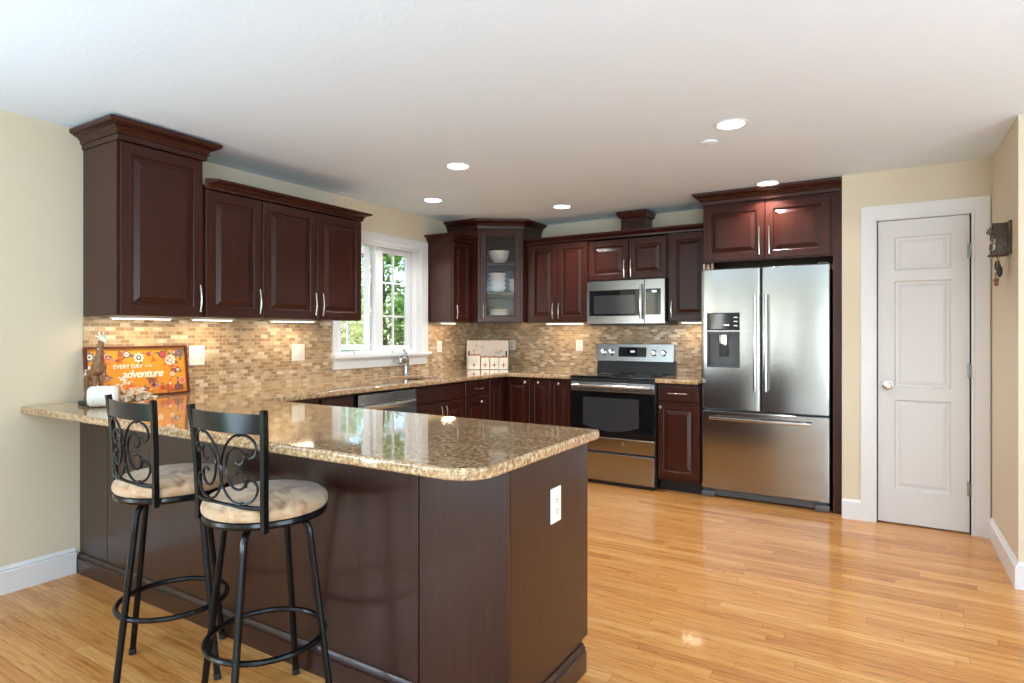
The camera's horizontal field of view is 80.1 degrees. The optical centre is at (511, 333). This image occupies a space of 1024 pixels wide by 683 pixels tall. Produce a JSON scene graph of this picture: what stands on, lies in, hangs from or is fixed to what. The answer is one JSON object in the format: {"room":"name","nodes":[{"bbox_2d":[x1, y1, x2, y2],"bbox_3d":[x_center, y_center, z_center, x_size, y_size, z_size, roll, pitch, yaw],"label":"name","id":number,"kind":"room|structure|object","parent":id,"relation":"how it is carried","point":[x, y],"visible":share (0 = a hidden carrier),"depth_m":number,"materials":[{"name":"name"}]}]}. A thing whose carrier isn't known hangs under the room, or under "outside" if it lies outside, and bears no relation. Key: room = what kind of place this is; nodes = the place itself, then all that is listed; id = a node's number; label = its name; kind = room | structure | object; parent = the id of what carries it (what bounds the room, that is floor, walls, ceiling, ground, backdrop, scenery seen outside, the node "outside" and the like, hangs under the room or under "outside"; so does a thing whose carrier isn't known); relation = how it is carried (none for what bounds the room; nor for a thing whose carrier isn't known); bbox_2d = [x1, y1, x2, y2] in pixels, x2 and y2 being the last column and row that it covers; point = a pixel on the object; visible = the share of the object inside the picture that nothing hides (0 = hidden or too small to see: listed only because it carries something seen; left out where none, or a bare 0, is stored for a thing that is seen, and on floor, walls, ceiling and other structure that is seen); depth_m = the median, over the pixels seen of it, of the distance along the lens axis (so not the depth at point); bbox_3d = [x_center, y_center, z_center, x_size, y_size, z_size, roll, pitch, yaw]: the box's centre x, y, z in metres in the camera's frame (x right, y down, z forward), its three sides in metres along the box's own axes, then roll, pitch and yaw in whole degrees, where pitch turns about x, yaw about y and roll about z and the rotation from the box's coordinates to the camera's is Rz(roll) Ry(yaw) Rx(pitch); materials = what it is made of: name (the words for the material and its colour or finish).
{"room":"kitchen","nodes":[
{"label":"kitchen","id":0,"kind":"room"},
{"bbox_2d":[0,110,446,566],"bbox_3d":[-2.620,0.094,2.945,0.160,2.374,9.000,0,0,31],"label":"wall","id":1,"kind":"structure","parent":0,"point":[41,162],"depth_m":3.14,"materials":[{"name":"beige paint"}]},
{"bbox_2d":[0,547,75,595],"bbox_3d":[-2.737,1.213,2.584,0.016,0.135,1.562,0,0,31],"label":"baseboard","id":2,"kind":"structure","parent":1,"relation":"attached to","point":[21,575],"depth_m":3.10,"materials":[{"name":"white paint"}]},
{"bbox_2d":[69,114,222,317],"bbox_3d":[-2.009,-0.586,3.368,0.439,0.990,0.595,0,0,31],"label":"upper cabinet","id":3,"kind":"object","parent":1,"relation":"attached to","point":[143,183],"visible":1,"depth_m":3.23,"materials":[{"name":"brown wood"}]},
{"bbox_2d":[109,316,172,319],"bbox_3d":[-2.069,-0.083,3.406,0.050,0.014,0.320,0,0,31],"label":"light","id":4,"kind":"object","parent":3,"relation":"attached to","point":[110,317],"visible":1,"depth_m":3.39,"materials":[{"name":"white plastic"}]},
{"bbox_2d":[190,189,261,318],"bbox_3d":[-1.803,-0.461,3.734,0.408,0.740,0.377,0,0,31],"label":"upper cabinet","id":5,"kind":"object","parent":1,"relation":"attached to","point":[232,224],"visible":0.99,"depth_m":3.63,"materials":[{"name":"brown wood"}]},
{"bbox_2d":[190,318,233,320],"bbox_3d":[-1.850,-0.083,3.764,0.050,0.014,0.260,0,0,31],"label":"light","id":6,"kind":"object","parent":5,"relation":"attached to","point":[195,319],"visible":0.98,"depth_m":3.72,"materials":[{"name":"white plastic"}]},
{"bbox_2d":[83,316,483,399],"bbox_3d":[-1.310,0.135,4.928,0.008,0.481,3.850,0,0,31],"label":"backsplash","id":7,"kind":"structure","parent":1,"relation":"attached to","point":[239,353],"depth_m":4.20,"materials":[{"name":"tile"}]},
{"bbox_2d":[189,346,204,364],"bbox_3d":[-1.976,0.140,3.819,0.010,0.122,0.100,0,0,31],"label":"wall outlet","id":8,"kind":"object","parent":7,"relation":"attached to","point":[196,353],"visible":1,"depth_m":3.81,"materials":[{"name":"white plastic"}]},
{"bbox_2d":[198,350,202,360],"bbox_3d":[-1.962,0.140,3.837,0.003,0.068,0.034,0,0,31],"label":"socket","id":9,"kind":"object","parent":8,"relation":"attached to","point":[200,352],"depth_m":3.83,"materials":[{"name":"grey plastic"}]},
{"bbox_2d":[292,344,304,360],"bbox_3d":[-1.572,0.142,4.480,0.010,0.122,0.115,0,0,31],"label":"light switch","id":10,"kind":"object","parent":7,"relation":"attached to","point":[298,350],"visible":1,"depth_m":4.48,"materials":[{"name":"white plastic"}]},
{"bbox_2d":[437,341,441,351],"bbox_3d":[-0.702,0.131,5.904,0.010,0.110,0.074,0,0,31],"label":"light switch","id":11,"kind":"object","parent":7,"relation":"attached to","point":[439,343],"visible":1,"depth_m":5.89,"materials":[{"name":"white plastic"}]},
{"bbox_2d":[241,201,360,320],"bbox_3d":[-1.482,-0.461,4.259,0.408,0.740,0.851,0,0,31],"label":"upper cabinet","id":12,"kind":"object","parent":1,"relation":"attached to","point":[311,261],"visible":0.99,"depth_m":4.13,"materials":[{"name":"brown wood"}]},
{"bbox_2d":[203,178,372,221],"bbox_3d":[-1.558,-0.860,4.117,0.424,0.056,1.283,0,0,31],"label":"crown molding","id":13,"kind":"structure","parent":12,"relation":"attached to","point":[219,185],"depth_m":3.90,"materials":[{"name":"brown wood"}]},
{"bbox_2d":[269,320,315,322],"bbox_3d":[-1.538,-0.083,4.276,0.050,0.014,0.360,0,0,31],"label":"light","id":14,"kind":"object","parent":12,"relation":"attached to","point":[305,321],"visible":0.98,"depth_m":4.24,"materials":[{"name":"white plastic"}]},
{"bbox_2d":[330,230,431,369],"bbox_3d":[-1.304,-0.280,5.375,0.563,1.138,1.190,0,0,31],"label":"window","id":15,"kind":"structure","parent":1,"relation":"in","point":[380,355],"depth_m":5.30,"materials":[{"name":"white paint"}]},
{"bbox_2d":[424,232,476,322],"bbox_3d":[-0.584,-0.511,5.778,0.356,0.816,0.358,0,0,31],"label":"upper cabinet","id":16,"kind":"object","parent":1,"relation":"attached to","point":[448,253],"visible":0.99,"depth_m":5.70,"materials":[{"name":"brown wood"}]},
{"bbox_2d":[440,322,456,323],"bbox_3d":[-0.608,-0.095,5.817,0.050,0.014,0.200,0,0,31],"label":"light","id":17,"kind":"object","parent":16,"relation":"attached to","point":[440,322],"visible":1,"depth_m":5.77,"materials":[{"name":"white plastic"}]},
{"bbox_2d":[0,0,1023,224],"bbox_3d":[0.307,-1.168,1.157,7.100,0.150,9.000,0,0,31],"label":"ceiling","id":18,"kind":"structure","parent":0,"point":[601,109],"depth_m":2.68,"materials":[{"name":"white paint"}]},
{"bbox_2d":[422,198,443,202],"bbox_3d":[-0.649,-1.089,4.999,0.176,0.007,0.176,0,0,31],"label":"recessed light","id":19,"kind":"object","parent":18,"relation":"in","point":[428,200],"visible":1,"depth_m":5.00,"materials":[{"name":"white paint"}]},
{"bbox_2d":[445,162,471,170],"bbox_3d":[-0.353,-1.089,3.982,0.176,0.007,0.176,0,0,31],"label":"recessed light","id":20,"kind":"object","parent":18,"relation":"in","point":[457,166],"visible":1,"depth_m":3.98,"materials":[{"name":"white paint"}]},
{"bbox_2d":[552,204,571,208],"bbox_3d":[0.432,-1.089,5.256,0.176,0.007,0.176,0,0,31],"label":"recessed light","id":21,"kind":"object","parent":18,"relation":"in","point":[562,206],"visible":1,"depth_m":5.24,"materials":[{"name":"white paint"}]},
{"bbox_2d":[701,140,716,145],"bbox_3d":[1.127,-1.088,3.482,0.090,0.010,0.090,0,0,31],"label":"sprinkler cover","id":22,"kind":"object","parent":18,"relation":"attached to","point":[706,142],"visible":1,"depth_m":3.46,"materials":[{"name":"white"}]},
{"bbox_2d":[713,118,748,130],"bbox_3d":[1.145,-1.089,3.182,0.176,0.007,0.176,0,0,31],"label":"recessed light","id":23,"kind":"object","parent":18,"relation":"in","point":[734,123],"visible":1,"depth_m":3.18,"materials":[{"name":"white paint"}]},
{"bbox_2d":[755,180,780,186],"bbox_3d":[1.863,-1.089,4.436,0.176,0.007,0.176,0,0,31],"label":"recessed light","id":24,"kind":"object","parent":18,"relation":"in","point":[768,182],"visible":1,"depth_m":4.42,"materials":[{"name":"white paint"}]},
{"bbox_2d":[0,482,1023,682],"bbox_3d":[0.307,1.331,1.157,6.700,0.100,8.600,0,0,31],"label":"floor","id":25,"kind":"structure","parent":0,"point":[684,587],"depth_m":2.79,"materials":[{"name":"brown wood"}]},
{"bbox_2d":[105,394,229,682],"bbox_3d":[-1.304,0.758,2.320,0.424,1.049,0.438,0,0,-32],"label":"bar stool","id":26,"kind":"object","parent":25,"relation":"on","point":[155,485],"visible":0.96,"depth_m":2.20,"materials":[{"name":"black metal"}]},
{"bbox_2d":[111,463,229,497],"bbox_3d":[-1.304,0.555,2.342,0.400,0.058,0.400,0,0,31],"label":"cushion","id":27,"kind":"object","parent":26,"relation":"on","point":[174,480],"depth_m":2.21,"materials":[{"name":"beige fabric"}]},
{"bbox_2d":[187,403,331,682],"bbox_3d":[-0.824,0.758,2.054,0.418,1.049,0.400,0,0,41],"label":"bar stool","id":28,"kind":"object","parent":25,"relation":"on","point":[265,504],"visible":1,"depth_m":1.94,"materials":[{"name":"black metal"}]},
{"bbox_2d":[200,479,327,522],"bbox_3d":[-0.831,0.555,2.061,0.400,0.058,0.400,0,0,31],"label":"cushion","id":29,"kind":"object","parent":28,"relation":"on","point":[289,501],"depth_m":1.94,"materials":[{"name":"beige fabric"}]},
{"bbox_2d":[289,394,352,407],"bbox_3d":[-1.526,0.842,3.920,0.670,0.877,0.725,0,0,31],"label":"base cabinet","id":30,"kind":"object","parent":25,"relation":"on","point":[343,400],"visible":0.12,"depth_m":3.91,"materials":[{"name":"brown wood"}]},
{"bbox_2d":[76,422,587,682],"bbox_3d":[-0.998,0.842,2.824,2.728,0.877,0.655,0,0,31],"label":"base cabinet","id":31,"kind":"object","parent":25,"relation":"on","point":[422,579],"visible":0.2,"depth_m":2.17,"materials":[{"name":"brown wood"}]},
{"bbox_2d":[21,368,598,480],"bbox_3d":[-0.203,0.384,4.081,2.762,0.035,4.122,0,0,31],"label":"countertop","id":32,"kind":"structure","parent":31,"relation":"on","point":[450,448],"depth_m":2.34,"materials":[{"name":"beige stone"}]},
{"bbox_2d":[78,332,107,405],"bbox_3d":[-2.116,0.179,3.097,0.187,0.373,0.080,0,0,27],"label":"giraffe figurine","id":33,"kind":"object","parent":32,"relation":"on","point":[94,372],"visible":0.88,"depth_m":3.07,"materials":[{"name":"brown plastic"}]},
{"bbox_2d":[87,385,119,406],"bbox_3d":[-2.025,0.313,3.015,0.132,0.105,0.105,0,0,-29],"label":"planter","id":34,"kind":"object","parent":32,"relation":"on","point":[95,394],"visible":0.82,"depth_m":2.97,"materials":[{"name":"white ceramic"}]},
{"bbox_2d":[82,345,189,398],"bbox_3d":[-2.142,0.226,3.488,0.057,0.301,0.577,0,0,31],"label":"wall sign","id":35,"kind":"object","parent":32,"relation":"on","point":[160,370],"visible":0.86,"depth_m":3.52,"materials":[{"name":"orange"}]},
{"bbox_2d":[115,376,157,401],"bbox_3d":[-1.937,0.288,3.140,0.181,0.139,0.182,0,0,23],"label":"dried flowers","id":36,"kind":"object","parent":32,"relation":"on","point":[140,395],"visible":0.93,"depth_m":3.12,"materials":[{"name":"beige plant"}]},
{"bbox_2d":[397,349,408,374],"bbox_3d":[-0.942,0.254,5.282,0.060,0.224,0.179,0,0,11],"label":"faucet","id":37,"kind":"object","parent":32,"relation":"on","point":[404,360],"visible":1,"depth_m":5.32,"materials":[{"name":"grey metal"}]},
{"bbox_2d":[468,353,479,369],"bbox_3d":[-0.381,0.285,6.128,0.126,0.162,0.082,0,0,0],"label":"canister","id":38,"kind":"object","parent":32,"relation":"on","point":[473,359],"visible":1,"depth_m":6.09,"materials":[{"name":"beige ceramic"}]},
{"bbox_2d":[481,355,489,369],"bbox_3d":[-0.269,0.295,6.128,0.090,0.142,0.058,0,0,0],"label":"canister","id":39,"kind":"object","parent":32,"relation":"on","point":[485,360],"visible":1,"depth_m":6.10,"materials":[{"name":"beige ceramic"}]},
{"bbox_2d":[467,340,507,368],"bbox_3d":[-0.250,0.221,6.222,0.427,0.293,0.046,0,0,0],"label":"serving tray","id":40,"kind":"object","parent":32,"relation":"on","point":[482,347],"visible":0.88,"depth_m":6.23,"materials":[{"name":"beige ceramic"}]},
{"bbox_2d":[490,355,498,369],"bbox_3d":[-0.177,0.295,6.129,0.090,0.142,0.058,0,0,0],"label":"canister","id":41,"kind":"object","parent":32,"relation":"on","point":[494,360],"visible":1,"depth_m":6.10,"materials":[{"name":"beige ceramic"}]},
{"bbox_2d":[499,355,507,369],"bbox_3d":[-0.085,0.295,6.129,0.090,0.142,0.059,0,0,0],"label":"canister","id":42,"kind":"object","parent":32,"relation":"on","point":[503,360],"visible":1,"depth_m":6.10,"materials":[{"name":"beige ceramic"}]},
{"bbox_2d":[550,485,560,524],"bbox_3d":[0.153,0.597,2.116,0.010,0.122,0.075,0,0,31],"label":"wall outlet","id":43,"kind":"object","parent":31,"relation":"attached to","point":[555,493],"visible":1,"depth_m":2.10,"materials":[{"name":"white plastic"}]},
{"bbox_2d":[554,494,558,514],"bbox_3d":[0.156,0.597,2.115,0.003,0.068,0.034,0,0,31],"label":"socket","id":44,"kind":"object","parent":43,"relation":"attached to","point":[556,496],"depth_m":2.11,"materials":[{"name":"white plastic"}]},
{"bbox_2d":[352,388,416,412],"bbox_3d":[-1.097,0.848,4.465,0.634,0.865,0.594,0,0,31],"label":"dishwasher","id":45,"kind":"object","parent":25,"relation":"on","point":[404,399],"visible":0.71,"depth_m":4.32,"materials":[{"name":"silver metal"}]},
{"bbox_2d":[410,379,463,417],"bbox_3d":[-0.831,0.842,5.023,0.707,0.877,0.623,0,0,31],"label":"base cabinet","id":46,"kind":"object","parent":25,"relation":"on","point":[446,399],"visible":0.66,"depth_m":4.86,"materials":[{"name":"brown wood"}]},
{"bbox_2d":[463,379,488,419],"bbox_3d":[-0.570,0.842,5.450,0.707,0.877,0.374,0,0,31],"label":"base cabinet","id":47,"kind":"object","parent":25,"relation":"on","point":[476,397],"visible":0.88,"depth_m":5.28,"materials":[{"name":"brown wood"}]},
{"bbox_2d":[488,377,530,422],"bbox_3d":[-0.137,0.842,5.930,0.942,0.877,0.892,0,0,31],"label":"base cabinet","id":48,"kind":"object","parent":25,"relation":"on","point":[509,397],"visible":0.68,"depth_m":5.58,"materials":[{"name":"brown wood"}]},
{"bbox_2d":[531,378,570,426],"bbox_3d":[0.500,0.842,5.673,0.408,0.877,0.667,0,0,31],"label":"base cabinet","id":49,"kind":"object","parent":25,"relation":"on","point":[550,398],"visible":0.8,"depth_m":5.41,"materials":[{"name":"brown wood"}]},
{"bbox_2d":[571,343,676,490],"bbox_3d":[0.978,0.690,5.354,0.767,1.182,0.714,0,0,31],"label":"range","id":50,"kind":"object","parent":25,"relation":"on","point":[619,400],"visible":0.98,"depth_m":5.11,"materials":[{"name":"silver metal"}]},
{"bbox_2d":[571,371,675,380],"bbox_3d":[0.985,0.373,5.348,0.750,0.022,0.590,0,0,31],"label":"cooktop","id":51,"kind":"object","parent":50,"relation":"in","point":[598,375],"depth_m":5.22,"materials":[{"name":"black glass"}]},
{"bbox_2d":[658,383,704,493],"bbox_3d":[1.468,0.842,5.089,0.334,0.877,0.657,0,0,31],"label":"base cabinet","id":52,"kind":"object","parent":25,"relation":"on","point":[679,405],"visible":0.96,"depth_m":4.84,"materials":[{"name":"brown wood"}]},
{"bbox_2d":[655,374,700,384],"bbox_3d":[1.468,0.384,5.089,0.338,0.035,0.659,0,0,31],"label":"countertop","id":53,"kind":"structure","parent":52,"relation":"on","point":[691,379],"depth_m":4.87,"materials":[{"name":"beige stone"}]},
{"bbox_2d":[701,262,832,511],"bbox_3d":[2.001,0.385,4.766,0.904,1.792,0.637,0,0,31],"label":"refrigerator","id":54,"kind":"object","parent":25,"relation":"on","point":[767,332],"visible":1,"depth_m":4.53,"materials":[{"name":"grey metal"}]},
{"bbox_2d":[703,263,713,269],"bbox_3d":[1.548,-0.521,4.799,0.080,0.051,0.028,0,0,31],"label":"wooden ornament","id":55,"kind":"object","parent":54,"relation":"on","point":[712,264],"visible":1,"depth_m":4.79,"materials":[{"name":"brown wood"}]},
{"bbox_2d":[692,177,841,513],"bbox_3d":[2.013,0.096,4.771,1.031,2.366,0.640,0,0,31],"label":"tall cabinet","id":56,"kind":"object","parent":25,"relation":"on","point":[793,223],"visible":0.98,"depth_m":4.48,"materials":[{"name":"brown wood"}]},
{"bbox_2d":[541,209,832,269],"bbox_3d":[2.676,0.094,4.842,6.900,2.374,0.160,0,0,31],"label":"wall","id":57,"kind":"structure","parent":0,"point":[689,216],"depth_m":5.81,"materials":[{"name":"beige paint"}]},
{"bbox_2d":[443,218,546,323],"bbox_3d":[-0.159,-0.596,6.063,0.783,0.986,0.695,0,0,31],"label":"upper cabinet","id":58,"kind":"object","parent":57,"relation":"attached to","point":[491,233],"visible":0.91,"depth_m":5.87,"materials":[{"name":"brown wood"}]},
{"bbox_2d":[488,286,505,291],"bbox_3d":[-0.145,-0.427,5.980,0.176,0.062,0.176,0,0,31],"label":"bowl","id":59,"kind":"object","parent":58,"relation":"on","point":[492,288],"visible":0.81,"depth_m":5.92,"materials":[{"name":"white ceramic"}]},
{"bbox_2d":[488,281,505,285],"bbox_3d":[-0.145,-0.469,5.980,0.176,0.062,0.176,0,0,31],"label":"bowl","id":60,"kind":"object","parent":59,"relation":"on","point":[494,283],"visible":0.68,"depth_m":5.91,"materials":[{"name":"white ceramic"}]},
{"bbox_2d":[489,277,505,281],"bbox_3d":[-0.145,-0.511,5.980,0.176,0.062,0.176,0,0,31],"label":"bowl","id":61,"kind":"object","parent":60,"relation":"on","point":[491,279],"visible":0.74,"depth_m":5.91,"materials":[{"name":"white ceramic"}]},
{"bbox_2d":[488,273,505,276],"bbox_3d":[-0.145,-0.553,5.980,0.176,0.062,0.176,0,0,31],"label":"bowl","id":62,"kind":"object","parent":61,"relation":"on","point":[490,274],"visible":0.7,"depth_m":5.91,"materials":[{"name":"white ceramic"}]},
{"bbox_2d":[488,250,509,262],"bbox_3d":[-0.129,-0.742,6.003,0.210,0.125,0.210,0,0,31],"label":"bowl","id":63,"kind":"object","parent":58,"relation":"on","point":[496,256],"visible":0.8,"depth_m":5.93,"materials":[{"name":"white ceramic"}]},
{"bbox_2d":[487,263,513,270],"bbox_3d":[-0.171,-0.669,6.113,0.684,0.018,0.596,0,0,31],"label":"shelf","id":64,"kind":"object","parent":58,"relation":"attached to","point":[490,266],"depth_m":6.08,"materials":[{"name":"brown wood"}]},
{"bbox_2d":[487,292,513,297],"bbox_3d":[-0.171,-0.386,6.113,0.684,0.018,0.596,0,0,31],"label":"shelf","id":65,"kind":"object","parent":58,"relation":"attached to","point":[489,294],"depth_m":6.03,"materials":[{"name":"clear glass"}]},
{"bbox_2d":[527,241,591,322],"bbox_3d":[0.490,-0.474,5.855,0.660,0.745,0.371,0,0,31],"label":"upper cabinet","id":66,"kind":"object","parent":57,"relation":"attached to","point":[558,273],"visible":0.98,"depth_m":5.72,"materials":[{"name":"brown wood"}]},
{"bbox_2d":[546,323,584,323],"bbox_3d":[0.511,-0.093,5.883,0.400,0.014,0.050,0,0,31],"label":"light","id":67,"kind":"object","parent":66,"relation":"attached to","point":[546,323],"visible":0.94,"depth_m":5.85,"materials":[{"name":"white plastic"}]},
{"bbox_2d":[523,223,702,245],"bbox_3d":[0.950,-0.874,5.567,1.741,0.052,0.394,0,0,31],"label":"crown molding","id":68,"kind":"structure","parent":66,"relation":"attached to","point":[665,230],"depth_m":5.39,"materials":[{"name":"brown wood"}]},
{"bbox_2d":[616,209,655,229],"bbox_3d":[1.120,-0.976,5.500,0.288,0.221,0.240,0,0,31],"label":"duct cover","id":69,"kind":"object","parent":68,"relation":"on","point":[634,219],"visible":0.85,"depth_m":5.42,"materials":[{"name":"brown wood"}]},
{"bbox_2d":[484,322,700,374],"bbox_3d":[0.745,0.138,5.923,2.462,0.486,0.008,0,0,31],"label":"backsplash","id":70,"kind":"structure","parent":57,"relation":"attached to","point":[538,345],"depth_m":5.97,"materials":[{"name":"tile"}]},
{"bbox_2d":[509,340,515,349],"bbox_3d":[0.003,0.125,6.365,0.078,0.106,0.010,0,0,31],"label":"wall outlet","id":71,"kind":"object","parent":70,"relation":"attached to","point":[512,343],"visible":1,"depth_m":6.36,"materials":[{"name":"white plastic"}]},
{"bbox_2d":[576,340,582,350],"bbox_3d":[0.659,0.121,5.964,0.074,0.108,0.010,0,0,31],"label":"wall outlet","id":72,"kind":"object","parent":70,"relation":"attached to","point":[579,343],"visible":1,"depth_m":5.96,"materials":[{"name":"white plastic"}]},
{"bbox_2d":[589,235,667,281],"bbox_3d":[1.087,-0.654,5.494,0.732,0.365,0.377,0,0,31],"label":"upper cabinet","id":73,"kind":"object","parent":57,"relation":"attached to","point":[641,257],"visible":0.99,"depth_m":5.35,"materials":[{"name":"brown wood"}]},
{"bbox_2d":[587,278,677,325],"bbox_3d":[1.070,-0.267,5.455,0.716,0.396,0.440,0,0,31],"label":"microwave","id":74,"kind":"object","parent":73,"relation":"attached to","point":[638,302],"visible":1,"depth_m":5.30,"materials":[{"name":"silver metal"}]},
{"bbox_2d":[668,231,716,321],"bbox_3d":[1.547,-0.474,5.209,0.348,0.745,0.371,0,0,31],"label":"upper cabinet","id":75,"kind":"object","parent":57,"relation":"attached to","point":[685,250],"visible":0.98,"depth_m":5.10,"materials":[{"name":"brown wood"}]},
{"bbox_2d":[680,321,700,322],"bbox_3d":[1.565,-0.093,5.240,0.220,0.014,0.050,0,0,31],"label":"light","id":76,"kind":"object","parent":75,"relation":"attached to","point":[689,321],"visible":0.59,"depth_m":5.22,"materials":[{"name":"white plastic"}]},
{"bbox_2d":[842,158,991,532],"bbox_3d":[2.855,0.094,4.263,0.924,2.374,0.642,0,0,31],"label":"wall","id":77,"kind":"structure","parent":0,"point":[973,178],"depth_m":4.17,"materials":[{"name":"beige paint"}]},
{"bbox_2d":[842,498,860,520],"bbox_3d":[2.340,1.213,4.192,0.118,0.135,0.016,0,0,31],"label":"baseboard","id":78,"kind":"structure","parent":77,"relation":"attached to","point":[851,508],"depth_m":4.19,"materials":[{"name":"white paint"}]},
{"bbox_2d":[878,215,971,532],"bbox_3d":[2.692,0.257,3.985,0.508,2.023,0.104,0,0,31],"label":"door","id":79,"kind":"structure","parent":77,"relation":"in","point":[925,368],"depth_m":4.00,"materials":[{"name":"white paint"}]},
{"bbox_2d":[861,196,989,537],"bbox_3d":[2.711,0.212,4.023,0.700,2.138,0.118,0,0,31],"label":"trim","id":80,"kind":"structure","parent":77,"relation":"attached to","point":[978,208],"depth_m":3.89,"materials":[{"name":"white paint"}]},
{"bbox_2d":[992,114,1023,561],"bbox_3d":[3.806,0.094,2.791,2.433,2.374,0.878,0,0,31],"label":"wall","id":81,"kind":"structure","parent":0,"point":[1008,159],"depth_m":3.29,"materials":[{"name":"beige paint"}]},
{"bbox_2d":[986,220,1011,285],"bbox_3d":[2.629,-0.425,3.294,0.098,0.342,0.184,0,0,31],"label":"cuckoo clock","id":82,"kind":"object","parent":81,"relation":"attached to","point":[1001,233],"visible":1,"depth_m":3.25,"materials":[{"name":"brown wood"}]},
{"bbox_2d":[989,517,1018,589],"bbox_3d":[2.752,1.213,3.415,0.016,0.135,0.876,0,0,31],"label":"baseboard","id":83,"kind":"structure","parent":81,"relation":"attached to","point":[1010,563],"depth_m":3.31,"materials":[{"name":"white paint"}]},
{"bbox_2d":[1019,562,1023,589],"bbox_3d":[3.564,1.213,2.415,2.413,0.135,0.016,0,0,31],"label":"baseboard","id":84,"kind":"structure","parent":81,"relation":"attached to","point":[1021,564],"depth_m":3.03,"materials":[{"name":"white paint"}]},
{"label":"outside","id":85,"kind":"structure","parent":0,"visible":0},
{"bbox_3d":[-13.277,1.981,23.872,39.830,0.100,44.000,0,0,31],"label":"ground","id":86,"kind":"structure","parent":85,"visible":0},
{"bbox_2d":[341,263,391,350],"bbox_3d":[-3.623,-0.515,10.514,2.715,4.903,2.602,0,0,-39],"label":"leafy tree","id":87,"kind":"object","parent":86,"relation":"on","point":[356,325],"visible":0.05,"depth_m":10.32,"materials":[{"name":"green plant"}]},
{"bbox_2d":[341,245,403,350],"bbox_3d":[-2.843,-1.327,13.891,3.662,6.524,3.691,0,0,-23],"label":"leafy tree","id":88,"kind":"object","parent":86,"relation":"on","point":[399,304],"visible":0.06,"depth_m":13.61,"materials":[{"name":"green plant"}]},
{"bbox_2d":[341,256,403,350],"bbox_3d":[-6.708,-1.765,20.498,5.426,7.400,5.660,0,0,31],"label":"leafy tree","id":89,"kind":"object","parent":86,"relation":"on","point":[385,266],"visible":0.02,"depth_m":20.65,"materials":[{"name":"green plant"}]},
{"bbox_3d":[-0.133,-0.138,5.990,0.204,0.027,0.204,0,0,31],"label":"plate","id":90,"kind":"object","parent":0,"visible":0},
{"bbox_3d":[-0.133,-0.154,5.990,0.204,0.027,0.204,0,0,31],"label":"plate","id":91,"kind":"object","parent":90,"relation":"on","visible":0},
{"bbox_3d":[-0.133,-0.171,5.990,0.204,0.027,0.204,0,0,31],"label":"plate","id":92,"kind":"object","parent":91,"relation":"on","visible":0},
{"bbox_2d":[489,312,507,313],"bbox_3d":[-0.133,-0.187,5.990,0.204,0.027,0.204,0,0,31],"label":"plate","id":93,"kind":"object","parent":92,"relation":"on","point":[490,312],"visible":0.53,"depth_m":5.91,"materials":[{"name":"white ceramic"}]},
{"bbox_3d":[-0.133,-0.204,5.990,0.204,0.027,0.204,0,0,31],"label":"plate","id":94,"kind":"object","parent":93,"relation":"on","visible":0},
{"bbox_2d":[488,309,508,310],"bbox_3d":[-0.133,-0.220,5.990,0.204,0.027,0.204,0,0,31],"label":"plate","id":95,"kind":"object","parent":94,"relation":"on","point":[488,309],"visible":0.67,"depth_m":5.92,"materials":[{"name":"beige ceramic"}]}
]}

